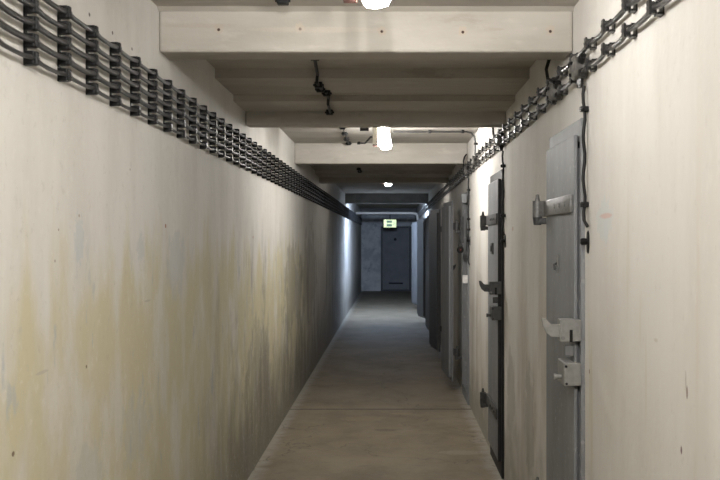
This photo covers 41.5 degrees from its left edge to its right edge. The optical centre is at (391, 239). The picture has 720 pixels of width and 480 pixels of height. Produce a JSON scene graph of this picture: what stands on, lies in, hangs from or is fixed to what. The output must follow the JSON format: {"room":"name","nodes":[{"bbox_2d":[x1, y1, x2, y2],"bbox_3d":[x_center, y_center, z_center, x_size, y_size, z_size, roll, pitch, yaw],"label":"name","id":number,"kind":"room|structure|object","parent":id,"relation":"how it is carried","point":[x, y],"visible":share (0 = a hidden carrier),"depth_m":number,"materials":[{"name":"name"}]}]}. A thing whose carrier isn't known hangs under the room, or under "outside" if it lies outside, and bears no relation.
{"room":"prison interior","nodes":[
{"label":"prison interior","id":0,"kind":"room"},
{"bbox_2d":[0,0,360,479],"bbox_3d":[-1.115,0.150,12.900,0.300,2.900,34.400,0,0,0],"label":"wall","id":1,"kind":"structure","parent":0,"point":[166,304],"depth_m":3.70,"materials":[{"name":"beige paint"}]},
{"bbox_2d":[23,0,39,65],"bbox_3d":[-0.946,-0.568,2.494,0.040,0.219,0.026,0,0,0],"label":"clamp","id":2,"kind":"object","parent":1,"relation":"attached to","point":[26,9],"visible":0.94,"depth_m":2.48,"materials":[{"name":"black plastic"}]},
{"bbox_2d":[57,5,71,81],"bbox_3d":[-0.946,-0.568,2.747,0.040,0.219,0.026,0,0,0],"label":"clamp","id":3,"kind":"object","parent":1,"relation":"attached to","point":[60,16],"visible":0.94,"depth_m":2.74,"materials":[{"name":"black plastic"}]},
{"bbox_2d":[86,25,98,94],"bbox_3d":[-0.946,-0.568,3.000,0.040,0.219,0.026,0,0,0],"label":"clamp","id":4,"kind":"object","parent":1,"relation":"attached to","point":[88,34],"visible":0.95,"depth_m":2.99,"materials":[{"name":"black plastic"}]},
{"bbox_2d":[110,42,121,106],"bbox_3d":[-0.946,-0.568,3.254,0.040,0.219,0.026,0,0,0],"label":"clamp","id":5,"kind":"object","parent":1,"relation":"attached to","point":[112,50],"visible":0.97,"depth_m":3.24,"materials":[{"name":"black plastic"}]},
{"bbox_2d":[130,56,141,115],"bbox_3d":[-0.946,-0.568,3.507,0.040,0.219,0.026,0,0,0],"label":"clamp","id":6,"kind":"object","parent":1,"relation":"attached to","point":[132,64],"visible":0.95,"depth_m":3.50,"materials":[{"name":"black plastic"}]},
{"bbox_2d":[148,69,157,124],"bbox_3d":[-0.946,-0.568,3.760,0.040,0.219,0.026,0,0,0],"label":"clamp","id":7,"kind":"object","parent":1,"relation":"attached to","point":[150,76],"visible":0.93,"depth_m":3.75,"materials":[{"name":"black plastic"}]},
{"bbox_2d":[0,39,323,205],"bbox_3d":[-0.942,-0.473,14.648,0.016,0.019,28.889,0,0,0],"label":"cable","id":8,"kind":"object","parent":1,"relation":"attached to","point":[2,44],"visible":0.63,"depth_m":3.10,"materials":[{"name":"black rubber"}]},
{"bbox_2d":[0,0,333,204],"bbox_3d":[-0.942,-0.565,14.648,0.021,0.024,28.889,0,0,0],"label":"cable","id":9,"kind":"object","parent":1,"relation":"attached to","point":[3,7],"visible":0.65,"depth_m":3.11,"materials":[{"name":"black rubber"}]},
{"bbox_2d":[163,79,171,131],"bbox_3d":[-0.948,-0.568,4.013,0.037,0.219,0.026,0,0,0],"label":"clamp","id":10,"kind":"object","parent":1,"relation":"attached to","point":[165,97],"visible":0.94,"depth_m":4.00,"materials":[{"name":"black plastic"}]},
{"bbox_2d":[0,19,342,212],"bbox_3d":[-0.942,-0.519,14.648,0.021,0.024,28.889,0,0,0],"label":"cable","id":11,"kind":"object","parent":1,"relation":"attached to","point":[3,25],"visible":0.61,"depth_m":3.11,"materials":[{"name":"black rubber"}]},
{"bbox_2d":[17,0,342,207],"bbox_3d":[-0.942,-0.610,14.648,0.019,0.022,28.889,0,0,0],"label":"cable","id":12,"kind":"object","parent":1,"relation":"attached to","point":[42,14],"visible":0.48,"depth_m":3.31,"materials":[{"name":"black rubber"}]},
{"bbox_2d":[177,89,184,137],"bbox_3d":[-0.948,-0.568,4.266,0.037,0.219,0.026,0,0,0],"label":"clamp","id":13,"kind":"object","parent":1,"relation":"attached to","point":[183,90],"visible":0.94,"depth_m":4.25,"materials":[{"name":"black plastic"}]},
{"bbox_2d":[42,0,325,193],"bbox_3d":[-0.942,-0.655,14.648,0.019,0.022,28.889,0,0,0],"label":"cable","id":14,"kind":"object","parent":1,"relation":"attached to","point":[52,4],"visible":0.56,"depth_m":3.48,"materials":[{"name":"black rubber"}]},
{"bbox_2d":[189,97,196,143],"bbox_3d":[-0.948,-0.568,4.520,0.037,0.219,0.026,0,0,0],"label":"clamp","id":15,"kind":"object","parent":1,"relation":"attached to","point":[193,98],"visible":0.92,"depth_m":4.51,"materials":[{"name":"black plastic"}]},
{"bbox_2d":[200,105,206,148],"bbox_3d":[-0.948,-0.568,4.773,0.037,0.219,0.026,0,0,0],"label":"clamp","id":16,"kind":"object","parent":1,"relation":"attached to","point":[205,106],"visible":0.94,"depth_m":4.76,"materials":[{"name":"black plastic"}]},
{"bbox_2d":[209,112,216,153],"bbox_3d":[-0.948,-0.568,5.026,0.037,0.219,0.026,0,0,0],"label":"clamp","id":17,"kind":"object","parent":1,"relation":"attached to","point":[215,113],"visible":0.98,"depth_m":5.02,"materials":[{"name":"black plastic"}]},
{"bbox_2d":[218,118,224,157],"bbox_3d":[-0.948,-0.568,5.279,0.037,0.219,0.026,0,0,0],"label":"clamp","id":18,"kind":"object","parent":1,"relation":"attached to","point":[219,123],"visible":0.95,"depth_m":5.27,"materials":[{"name":"black plastic"}]},
{"bbox_2d":[226,124,232,160],"bbox_3d":[-0.948,-0.568,5.532,0.037,0.219,0.026,0,0,0],"label":"clamp","id":19,"kind":"object","parent":1,"relation":"attached to","point":[227,128],"visible":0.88,"depth_m":5.52,"materials":[{"name":"black plastic"}]},
{"bbox_2d":[233,129,239,164],"bbox_3d":[-0.948,-0.568,5.786,0.037,0.219,0.026,0,0,0],"label":"clamp","id":20,"kind":"object","parent":1,"relation":"attached to","point":[234,133],"visible":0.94,"depth_m":5.78,"materials":[{"name":"black plastic"}]},
{"bbox_2d":[240,133,245,167],"bbox_3d":[-0.948,-0.568,6.039,0.037,0.219,0.026,0,0,0],"label":"clamp","id":21,"kind":"object","parent":1,"relation":"attached to","point":[242,139],"visible":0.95,"depth_m":6.03,"materials":[{"name":"black plastic"}]},
{"bbox_2d":[246,138,251,170],"bbox_3d":[-0.948,-0.568,6.292,0.037,0.219,0.026,0,0,0],"label":"clamp","id":22,"kind":"object","parent":1,"relation":"attached to","point":[247,142],"visible":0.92,"depth_m":6.28,"materials":[{"name":"black plastic"}]},
{"bbox_2d":[252,142,256,173],"bbox_3d":[-0.948,-0.568,6.545,0.037,0.219,0.026,0,0,0],"label":"clamp","id":23,"kind":"object","parent":1,"relation":"attached to","point":[253,172],"visible":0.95,"depth_m":6.53,"materials":[{"name":"black plastic"}]},
{"bbox_2d":[257,145,261,175],"bbox_3d":[-0.948,-0.568,6.798,0.037,0.219,0.026,0,0,0],"label":"clamp","id":24,"kind":"object","parent":1,"relation":"attached to","point":[258,145],"visible":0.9,"depth_m":6.79,"materials":[{"name":"black plastic"}]},
{"bbox_2d":[262,149,266,177],"bbox_3d":[-0.948,-0.568,7.052,0.037,0.219,0.026,0,0,0],"label":"clamp","id":25,"kind":"object","parent":1,"relation":"attached to","point":[263,149],"visible":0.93,"depth_m":7.04,"materials":[{"name":"black plastic"}]},
{"bbox_2d":[266,152,270,179],"bbox_3d":[-0.948,-0.568,7.305,0.037,0.219,0.026,0,0,0],"label":"clamp","id":26,"kind":"object","parent":1,"relation":"attached to","point":[268,168],"visible":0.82,"depth_m":7.29,"materials":[{"name":"black plastic"}]},
{"bbox_2d":[271,155,274,181],"bbox_3d":[-0.948,-0.568,7.558,0.037,0.219,0.026,0,0,0],"label":"clamp","id":27,"kind":"object","parent":1,"relation":"attached to","point":[272,155],"visible":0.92,"depth_m":7.55,"materials":[{"name":"black plastic"}]},
{"bbox_2d":[275,158,278,183],"bbox_3d":[-0.948,-0.568,7.811,0.037,0.219,0.026,0,0,0],"label":"clamp","id":28,"kind":"object","parent":1,"relation":"attached to","point":[276,158],"visible":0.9,"depth_m":7.80,"materials":[{"name":"black plastic"}]},
{"bbox_2d":[278,160,282,185],"bbox_3d":[-0.948,-0.568,8.064,0.037,0.219,0.026,0,0,0],"label":"clamp","id":29,"kind":"object","parent":1,"relation":"attached to","point":[279,160],"visible":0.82,"depth_m":8.05,"materials":[{"name":"black plastic"}]},
{"bbox_2d":[282,163,285,187],"bbox_3d":[-0.948,-0.568,8.318,0.037,0.219,0.026,0,0,0],"label":"clamp","id":30,"kind":"object","parent":1,"relation":"attached to","point":[283,163],"visible":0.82,"depth_m":8.30,"materials":[{"name":"black plastic"}]},
{"bbox_2d":[285,165,288,188],"bbox_3d":[-0.948,-0.568,8.571,0.037,0.219,0.026,0,0,0],"label":"clamp","id":31,"kind":"object","parent":1,"relation":"attached to","point":[286,165],"visible":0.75,"depth_m":8.56,"materials":[{"name":"black plastic"}]},
{"bbox_2d":[288,167,291,190],"bbox_3d":[-0.948,-0.568,8.824,0.037,0.219,0.026,0,0,0],"label":"clamp","id":32,"kind":"object","parent":1,"relation":"attached to","point":[289,167],"visible":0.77,"depth_m":8.81,"materials":[{"name":"black plastic"}]},
{"bbox_2d":[291,169,294,191],"bbox_3d":[-0.948,-0.568,9.077,0.037,0.219,0.026,0,0,0],"label":"clamp","id":33,"kind":"object","parent":1,"relation":"attached to","point":[292,169],"visible":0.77,"depth_m":9.06,"materials":[{"name":"black plastic"}]},
{"bbox_2d":[296,173,299,194],"bbox_3d":[-0.948,-0.568,9.584,0.037,0.219,0.026,0,0,0],"label":"clamp","id":34,"kind":"object","parent":1,"relation":"attached to","point":[298,176],"visible":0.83,"depth_m":9.57,"materials":[{"name":"black plastic"}]},
{"bbox_2d":[301,176,304,196],"bbox_3d":[-0.948,-0.568,10.090,0.037,0.219,0.026,0,0,0],"label":"clamp","id":35,"kind":"object","parent":1,"relation":"attached to","point":[302,176],"visible":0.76,"depth_m":10.08,"materials":[{"name":"black plastic"}]},
{"bbox_2d":[303,178,306,197],"bbox_3d":[-0.948,-0.568,10.343,0.037,0.219,0.026,0,0,0],"label":"clamp","id":36,"kind":"object","parent":1,"relation":"attached to","point":[305,178],"visible":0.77,"depth_m":10.33,"materials":[{"name":"black plastic"}]},
{"bbox_2d":[305,179,308,198],"bbox_3d":[-0.948,-0.568,10.596,0.037,0.219,0.026,0,0,0],"label":"clamp","id":37,"kind":"object","parent":1,"relation":"attached to","point":[307,179],"visible":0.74,"depth_m":10.59,"materials":[{"name":"black plastic"}]},
{"bbox_2d":[307,181,310,199],"bbox_3d":[-0.948,-0.568,10.850,0.037,0.219,0.026,0,0,0],"label":"clamp","id":38,"kind":"object","parent":1,"relation":"attached to","point":[309,181],"visible":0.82,"depth_m":10.84,"materials":[{"name":"black plastic"}]},
{"bbox_2d":[309,182,312,200],"bbox_3d":[-0.948,-0.568,11.103,0.037,0.219,0.026,0,0,0],"label":"clamp","id":39,"kind":"object","parent":1,"relation":"attached to","point":[311,182],"visible":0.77,"depth_m":11.10,"materials":[{"name":"black plastic"}]},
{"bbox_2d":[157,6,574,11],"bbox_3d":[-0.107,-0.953,3.915,1.715,0.015,0.030,0,0,0],"label":"trim","id":40,"kind":"structure","parent":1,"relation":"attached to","point":[160,8],"depth_m":3.92,"materials":[{"name":"beige concrete"}]},
{"bbox_2d":[151,0,578,207],"bbox_3d":[-0.107,-1.065,12.900,1.715,0.470,34.400,0,0,0],"label":"ceiling","id":41,"kind":"structure","parent":0,"point":[255,85],"depth_m":5.61,"materials":[{"name":"beige concrete"}]},
{"bbox_2d":[275,0,290,5],"bbox_3d":[-0.430,-0.943,3.740,0.060,0.034,0.040,0,0,0],"label":"cable","id":42,"kind":"object","parent":41,"relation":"attached to","point":[279,2],"visible":1,"depth_m":3.72,"materials":[{"name":"black plastic"}]},
{"bbox_2d":[311,60,324,92],"bbox_3d":[-0.401,-0.891,5.110,0.064,0.086,0.781,0,0,-2],"label":"cable","id":43,"kind":"object","parent":41,"relation":"attached to","point":[319,86],"visible":0.72,"depth_m":5.26,"materials":[{"name":"black plastic"}]},
{"bbox_2d":[322,90,333,114],"bbox_3d":[-0.394,-0.846,5.860,0.060,0.070,0.680,0,0,-2],"label":"cable","id":44,"kind":"object","parent":41,"relation":"attached to","point":[327,93],"visible":0.94,"depth_m":5.77,"materials":[{"name":"black plastic"}]},
{"bbox_2d":[340,128,351,144],"bbox_3d":[-0.422,-0.945,8.670,0.063,0.034,1.420,0,0,0],"label":"cable","id":45,"kind":"object","parent":41,"relation":"attached to","point":[343,133],"visible":0.85,"depth_m":8.73,"materials":[{"name":"black plastic"}]},
{"bbox_2d":[159,12,572,59],"bbox_3d":[-0.107,-0.872,4.020,1.715,0.187,0.180,0,0,0],"label":"ceiling beam","id":46,"kind":"structure","parent":41,"relation":"attached to","point":[182,35],"depth_m":3.93,"materials":[{"name":"beige concrete"}]},
{"bbox_2d":[343,0,390,8],"bbox_3d":[-0.144,-0.847,3.000,0.282,0.226,0.124,0,0,0],"label":"lamp","id":47,"kind":"object","parent":41,"relation":"attached to","point":[372,4],"visible":1,"depth_m":2.98,"materials":[{"name":"white"}]},
{"bbox_2d":[357,128,391,149],"bbox_3d":[-0.144,-0.850,7.750,0.282,0.226,0.124,0,0,0],"label":"lamp","id":48,"kind":"object","parent":41,"relation":"attached to","point":[385,141],"visible":0.64,"depth_m":7.71,"materials":[{"name":"white"}]},
{"bbox_2d":[246,112,505,127],"bbox_3d":[-0.107,-0.861,6.330,1.715,0.208,0.160,0,0,0],"label":"ceiling beam","id":49,"kind":"structure","parent":41,"relation":"attached to","point":[253,119],"depth_m":6.25,"materials":[{"name":"beige concrete"}]},
{"bbox_2d":[295,143,467,164],"bbox_3d":[-0.107,-0.861,9.490,1.715,0.208,0.140,0,0,0],"label":"ceiling beam","id":50,"kind":"structure","parent":41,"relation":"attached to","point":[305,153],"depth_m":9.42,"materials":[{"name":"beige concrete"}]},
{"bbox_2d":[319,177,448,182],"bbox_3d":[-0.107,-0.861,12.660,1.715,0.208,0.160,0,0,0],"label":"ceiling beam","id":51,"kind":"structure","parent":41,"relation":"attached to","point":[321,179],"depth_m":12.58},
{"bbox_2d":[345,193,427,203],"bbox_3d":[-0.107,-0.859,19.650,1.715,0.213,0.200,0,0,0],"label":"ceiling beam","id":52,"kind":"structure","parent":41,"relation":"attached to","point":[350,198],"depth_m":19.55,"materials":[{"name":"concrete"}]},
{"bbox_2d":[360,208,416,211],"bbox_3d":[-0.107,-0.882,29.100,1.715,0.165,0.400,0,0,0],"label":"ceiling beam","id":53,"kind":"structure","parent":41,"relation":"attached to","point":[361,209],"depth_m":28.90,"materials":[{"name":"concrete"}]},
{"bbox_2d":[393,130,477,154],"bbox_3d":[0.380,-0.851,8.300,0.740,0.222,0.028,0,0,0],"label":"conduit","id":54,"kind":"object","parent":41,"relation":"attached to","point":[428,131],"visible":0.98,"depth_m":8.29,"materials":[{"name":"black plastic"}]},
{"bbox_2d":[248,291,503,479],"bbox_3d":[1.343,1.700,12.900,5.215,0.200,34.400,0,0,0],"label":"floor","id":55,"kind":"structure","parent":0,"point":[379,403],"depth_m":8.71,"materials":[{"name":"concrete"}]},
{"bbox_2d":[361,214,415,290],"bbox_3d":[-0.107,0.150,29.950,1.715,2.900,0.300,0,0,0],"label":"wall","id":56,"kind":"structure","parent":0,"point":[371,225],"depth_m":29.80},
{"bbox_2d":[381,226,410,290],"bbox_3d":[0.130,0.585,29.762,0.960,2.030,0.074,0,0,0],"label":"end door","id":57,"kind":"structure","parent":56,"relation":"in","point":[395,242],"depth_m":29.75,"materials":[{"name":"paint"}]},
{"bbox_2d":[416,0,719,479],"bbox_3d":[0.900,0.150,12.900,0.300,2.900,34.400,0,0,0],"label":"wall","id":58,"kind":"structure","parent":0,"point":[652,132],"depth_m":3.04,"materials":[{"name":"white paint"}]},
{"bbox_2d":[356,212,418,220],"bbox_3d":[-0.098,-0.625,25.600,1.734,0.269,0.070,0,0,0],"label":"ceiling pipe","id":59,"kind":"object","parent":58,"relation":"attached to","point":[414,213],"visible":0.81,"depth_m":25.57,"materials":[{"name":"grey metal"}]},
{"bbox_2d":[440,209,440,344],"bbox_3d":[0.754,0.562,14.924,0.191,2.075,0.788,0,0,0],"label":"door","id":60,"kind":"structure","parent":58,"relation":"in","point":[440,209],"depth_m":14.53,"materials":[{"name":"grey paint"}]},
{"bbox_2d":[425,215,428,329],"bbox_3d":[0.670,0.538,15.673,0.171,1.900,0.802,0,0,-4],"label":"door","id":61,"kind":"structure","parent":60,"relation":"attached to","point":[427,218],"depth_m":15.73,"materials":[{"name":"grey paint"}]},
{"bbox_2d":[455,191,468,404],"bbox_3d":[0.754,0.562,9.594,0.191,2.075,0.788,0,0,0],"label":"door","id":62,"kind":"structure","parent":58,"relation":"in","point":[465,266],"depth_m":9.91,"materials":[{"name":"grey paint"}]},
{"bbox_2d":[442,201,458,380],"bbox_3d":[0.667,0.538,10.343,0.171,1.900,0.802,0,0,-4],"label":"door","id":63,"kind":"structure","parent":62,"relation":"attached to","point":[448,226],"depth_m":10.16,"materials":[{"name":"grey paint"}]},
{"bbox_2d":[460,217,463,242],"bbox_3d":[0.717,-0.105,9.720,0.034,0.270,0.060,0,0,0],"label":"bar","id":64,"kind":"object","parent":62,"relation":"attached to","point":[461,218],"visible":1,"depth_m":9.71,"materials":[{"name":"paint"}]},
{"bbox_2d":[457,243,463,252],"bbox_3d":[0.700,0.080,9.719,0.072,0.110,0.042,0,0,0],"label":"padlock","id":65,"kind":"object","parent":64,"relation":"hanging from","point":[460,249],"visible":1,"depth_m":9.70,"materials":[{"name":"black metal"}]},
{"bbox_2d":[462,275,467,282],"bbox_3d":[0.709,0.380,9.215,0.050,0.080,0.008,0,0,0],"label":"paper tag","id":66,"kind":"object","parent":62,"relation":"attached to","point":[464,277],"visible":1,"depth_m":9.21,"materials":[{"name":"white paper"}]},
{"bbox_2d":[461,194,466,202],"bbox_3d":[0.695,-0.400,9.160,0.050,0.090,0.060,0,0,0],"label":"switch box","id":67,"kind":"object","parent":58,"relation":"attached to","point":[463,196],"visible":1,"depth_m":9.13,"materials":[{"name":"grey paint"}]},
{"bbox_2d":[467,178,469,264],"bbox_3d":[0.733,-0.176,9.088,0.036,0.829,0.078,0,0,0],"label":"cable","id":68,"kind":"object","parent":58,"relation":"attached to","point":[468,189],"visible":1,"depth_m":9.10,"materials":[{"name":"black plastic"}]},
{"bbox_2d":[480,169,503,478],"bbox_3d":[0.754,0.562,6.754,0.191,2.075,0.788,0,0,0],"label":"door frame","id":69,"kind":"structure","parent":58,"relation":"in","point":[500,465],"depth_m":6.37,"materials":[{"name":"black paint"}]},
{"bbox_2d":[479,179,501,461],"bbox_3d":[0.676,0.538,6.747,0.187,1.901,0.802,0,0,0],"label":"door","id":70,"kind":"structure","parent":69,"relation":"attached to","point":[492,398],"depth_m":6.55,"materials":[{"name":"grey paint"}]},
{"bbox_2d":[500,151,505,234],"bbox_3d":[0.733,-0.311,6.268,0.036,0.559,0.078,0,0,0],"label":"cable","id":71,"kind":"object","parent":58,"relation":"attached to","point":[502,165],"visible":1,"depth_m":6.27,"materials":[{"name":"black plastic"}]},
{"bbox_2d":[501,235,505,247],"bbox_3d":[0.734,0.008,6.270,0.032,0.092,0.034,0,0,0],"label":"handle","id":72,"kind":"object","parent":58,"relation":"attached to","point":[504,239],"visible":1,"depth_m":6.26,"materials":[{"name":"black metal"}]},
{"bbox_2d":[502,124,509,130],"bbox_3d":[0.728,-0.722,6.078,0.046,0.044,0.038,0,0,0],"label":"clip","id":73,"kind":"object","parent":58,"relation":"attached to","point":[506,129],"visible":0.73,"depth_m":6.06,"materials":[{"name":"metal"}]},
{"bbox_2d":[514,111,521,119],"bbox_3d":[0.728,-0.722,5.504,0.046,0.044,0.038,0,0,0],"label":"clip","id":74,"kind":"object","parent":58,"relation":"attached to","point":[515,112],"visible":0.71,"depth_m":5.49,"materials":[{"name":"metal"}]},
{"bbox_2d":[514,125,521,132],"bbox_3d":[0.728,-0.643,5.504,0.046,0.044,0.038,0,0,0],"label":"clip","id":75,"kind":"object","parent":58,"relation":"attached to","point":[515,126],"visible":0.79,"depth_m":5.49,"materials":[{"name":"metal"}]},
{"bbox_2d":[520,104,528,112],"bbox_3d":[0.728,-0.722,5.217,0.046,0.044,0.038,0,0,0],"label":"clip","id":76,"kind":"object","parent":58,"relation":"attached to","point":[522,105],"visible":0.75,"depth_m":5.20,"materials":[{"name":"metal"}]},
{"bbox_2d":[520,119,528,126],"bbox_3d":[0.728,-0.643,5.217,0.046,0.044,0.038,0,0,0],"label":"clip","id":77,"kind":"object","parent":58,"relation":"attached to","point":[522,120],"visible":0.77,"depth_m":5.20,"materials":[{"name":"metal"}]},
{"bbox_2d":[421,0,640,211],"bbox_3d":[0.726,-0.716,14.114,0.025,0.029,29.298,0,0,0],"label":"cable","id":78,"kind":"object","parent":58,"relation":"attached to","point":[619,15],"visible":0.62,"depth_m":3.68,"materials":[{"name":"black rubber"}]},
{"bbox_2d":[545,60,555,83],"bbox_3d":[0.717,-0.770,4.282,0.040,0.154,0.130,0,0,0],"label":"cable loop","id":79,"kind":"object","parent":78,"relation":"attached to","point":[548,61],"visible":0.66,"depth_m":4.32,"materials":[{"name":"black plastic"}]},
{"bbox_2d":[528,111,536,120],"bbox_3d":[0.728,-0.643,4.930,0.046,0.044,0.038,0,0,0],"label":"clip","id":80,"kind":"object","parent":58,"relation":"attached to","point":[529,113],"visible":0.88,"depth_m":4.92,"materials":[{"name":"metal"}]},
{"bbox_2d":[528,96,536,105],"bbox_3d":[0.728,-0.722,4.930,0.046,0.044,0.038,0,0,0],"label":"clip","id":81,"kind":"object","parent":58,"relation":"attached to","point":[529,97],"visible":0.81,"depth_m":4.92,"materials":[{"name":"metal"}]},
{"bbox_2d":[536,87,545,96],"bbox_3d":[0.728,-0.722,4.643,0.046,0.044,0.038,0,0,0],"label":"clip","id":82,"kind":"object","parent":58,"relation":"attached to","point":[538,89],"visible":0.63,"depth_m":4.63,"materials":[{"name":"metal"}]},
{"bbox_2d":[536,104,545,112],"bbox_3d":[0.728,-0.643,4.643,0.046,0.044,0.038,0,0,0],"label":"clip","id":83,"kind":"object","parent":58,"relation":"attached to","point":[538,105],"visible":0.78,"depth_m":4.63,"materials":[{"name":"metal"}]},
{"bbox_2d":[533,118,584,479],"bbox_3d":[0.754,0.562,4.084,0.191,2.075,0.788,0,0,0],"label":"door frame","id":84,"kind":"structure","parent":58,"relation":"in","point":[575,128],"depth_m":3.69,"materials":[{"name":"grey paint"}]},
{"bbox_2d":[533,135,580,479],"bbox_3d":[0.668,0.538,4.077,0.171,1.900,0.802,0,0,0],"label":"door","id":85,"kind":"structure","parent":84,"relation":"attached to","point":[561,209],"depth_m":3.91,"materials":[{"name":"grey paint"}]},
{"bbox_2d":[556,66,567,76],"bbox_3d":[0.728,-0.722,4.069,0.046,0.044,0.038,0,0,0],"label":"clip","id":86,"kind":"object","parent":58,"relation":"attached to","point":[558,67],"visible":0.74,"depth_m":4.05,"materials":[{"name":"metal"}]},
{"bbox_2d":[556,84,567,95],"bbox_3d":[0.728,-0.643,4.069,0.046,0.044,0.038,0,0,0],"label":"clip","id":87,"kind":"object","parent":58,"relation":"attached to","point":[558,85],"visible":0.73,"depth_m":4.06,"materials":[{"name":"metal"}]},
{"bbox_2d":[569,52,577,63],"bbox_3d":[0.728,-0.722,3.782,0.046,0.044,0.038,0,0,0],"label":"clip","id":88,"kind":"object","parent":58,"relation":"attached to","point":[571,54],"visible":0.3,"depth_m":3.77,"materials":[{"name":"metal"}]},
{"bbox_2d":[579,85,588,227],"bbox_3d":[0.733,-0.319,3.618,0.036,0.544,0.078,0,0,0],"label":"cable","id":89,"kind":"object","parent":58,"relation":"attached to","point":[583,108],"visible":1,"depth_m":3.62,"materials":[{"name":"black plastic"}]},
{"bbox_2d":[580,231,589,252],"bbox_3d":[0.734,0.008,3.620,0.032,0.092,0.034,0,0,0],"label":"handle","id":90,"kind":"object","parent":58,"relation":"attached to","point":[583,241],"visible":1,"depth_m":3.61,"materials":[{"name":"black plastic"}]},
{"bbox_2d":[583,58,596,71],"bbox_3d":[0.728,-0.643,3.495,0.046,0.044,0.038,0,0,0],"label":"clip","id":91,"kind":"object","parent":58,"relation":"attached to","point":[586,61],"visible":0.84,"depth_m":3.48,"materials":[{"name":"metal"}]},
{"bbox_2d":[583,37,596,50],"bbox_3d":[0.728,-0.722,3.495,0.046,0.044,0.038,0,0,0],"label":"clip","id":92,"kind":"object","parent":58,"relation":"attached to","point":[586,46],"visible":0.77,"depth_m":3.48,"materials":[{"name":"metal"}]},
{"bbox_2d":[600,42,614,56],"bbox_3d":[0.728,-0.643,3.208,0.046,0.044,0.038,0,0,0],"label":"clip","id":93,"kind":"object","parent":58,"relation":"attached to","point":[603,45],"visible":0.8,"depth_m":3.20,"materials":[{"name":"metal"}]},
{"bbox_2d":[600,19,614,33],"bbox_3d":[0.728,-0.722,3.208,0.046,0.044,0.038,0,0,0],"label":"clip","id":94,"kind":"object","parent":58,"relation":"attached to","point":[603,22],"visible":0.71,"depth_m":3.20,"materials":[{"name":"metal"}]},
{"bbox_2d":[621,23,637,38],"bbox_3d":[0.728,-0.643,2.921,0.046,0.044,0.038,0,0,0],"label":"clip","id":95,"kind":"object","parent":58,"relation":"attached to","point":[624,26],"visible":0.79,"depth_m":2.91,"materials":[{"name":"metal"}]},
{"bbox_2d":[621,0,637,13],"bbox_3d":[0.728,-0.722,2.921,0.046,0.044,0.038,0,0,0],"label":"clip","id":96,"kind":"object","parent":58,"relation":"attached to","point":[624,7],"visible":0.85,"depth_m":2.91,"materials":[{"name":"metal"}]},
{"bbox_2d":[646,0,663,17],"bbox_3d":[0.728,-0.643,2.634,0.046,0.044,0.038,0,0,0],"label":"clip","id":97,"kind":"object","parent":58,"relation":"attached to","point":[649,11],"visible":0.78,"depth_m":2.62,"materials":[{"name":"metal"}]},
{"bbox_3d":[-0.107,-0.820,28.200,1.715,0.044,0.044,0,0,0],"label":"ceiling pipe","id":98,"kind":"object","parent":58,"relation":"attached to","visible":0},
{"bbox_2d":[384,219,395,227],"bbox_3d":[-0.060,-0.584,28.197,0.380,0.428,0.067,0,0,0],"label":"exit sign","id":99,"kind":"object","parent":98,"relation":"hanging from","point":[388,223],"visible":0.94,"depth_m":28.16,"materials":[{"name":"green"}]},
{"bbox_3d":[0.754,0.562,12.224,0.191,2.075,0.788,0,0,0],"label":"door","id":100,"kind":"structure","parent":58,"relation":"in","visible":0},
{"bbox_2d":[429,209,441,351],"bbox_3d":[0.647,0.538,12.972,0.171,1.900,0.802,0,0,-7],"label":"door","id":101,"kind":"structure","parent":100,"relation":"attached to","point":[435,228],"depth_m":12.85,"materials":[{"name":"grey paint"}]},
{"bbox_3d":[0.754,0.562,17.574,0.191,2.075,0.788,0,0,0],"label":"door","id":102,"kind":"structure","parent":58,"relation":"in","visible":0},
{"bbox_2d":[417,218,424,317],"bbox_3d":[0.630,0.538,18.320,0.171,1.900,0.802,0,0,-10],"label":"door","id":103,"kind":"structure","parent":102,"relation":"attached to","point":[421,222],"depth_m":18.23,"materials":[{"name":"grey paint"}]},
{"bbox_3d":[0.754,0.562,21.124,0.191,2.075,0.788,0,0,0],"label":"door","id":104,"kind":"structure","parent":58,"relation":"in","visible":0},
{"bbox_2d":[412,222,416,304],"bbox_3d":[0.611,0.538,21.866,0.171,1.900,0.802,0,0,-13],"label":"door","id":105,"kind":"structure","parent":104,"relation":"attached to","point":[414,224],"depth_m":21.88,"materials":[{"name":"grey paint"}]},
{"bbox_3d":[0.728,-0.643,2.347,0.046,0.044,0.038,0,0,0],"label":"clip","id":106,"kind":"object","parent":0,"visible":0},
{"bbox_2d":[419,0,671,216],"bbox_3d":[0.726,-0.637,14.114,0.024,0.029,29.298,0,0,0],"label":"cable","id":107,"kind":"object","parent":106,"relation":"attached to","point":[643,19],"visible":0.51,"depth_m":3.29,"materials":[{"name":"black rubber"}]},
{"bbox_2d":[463,166,469,177],"bbox_3d":[0.717,-0.649,9.100,0.069,0.117,0.138,0,0,0],"label":"junction box","id":108,"kind":"object","parent":107,"relation":"attached to","point":[465,167],"visible":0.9,"depth_m":9.07,"materials":[{"name":"black plastic"}]},
{"bbox_2d":[470,158,477,166],"bbox_3d":[0.717,-0.680,8.250,0.069,0.083,0.124,0,0,0],"label":"junction box","id":109,"kind":"object","parent":107,"relation":"attached to","point":[473,160],"visible":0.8,"depth_m":8.22,"materials":[{"name":"black plastic"}]},
{"bbox_2d":[494,132,505,150],"bbox_3d":[0.717,-0.649,6.300,0.069,0.117,0.138,0,0,0],"label":"junction box","id":110,"kind":"object","parent":107,"relation":"attached to","point":[498,139],"visible":0.91,"depth_m":6.27,"materials":[{"name":"black plastic"}]},
{"bbox_2d":[546,80,562,103],"bbox_3d":[0.717,-0.652,4.190,0.069,0.088,0.134,0,0,0],"label":"junction box","id":111,"kind":"object","parent":107,"relation":"attached to","point":[552,96],"visible":0.88,"depth_m":4.16,"materials":[{"name":"black plastic"}]},
{"bbox_2d":[568,53,588,87],"bbox_3d":[0.717,-0.648,3.660,0.069,0.123,0.145,0,0,0],"label":"junction box","id":112,"kind":"object","parent":107,"relation":"attached to","point":[575,66],"visible":0.95,"depth_m":3.63,"materials":[{"name":"black plastic"}]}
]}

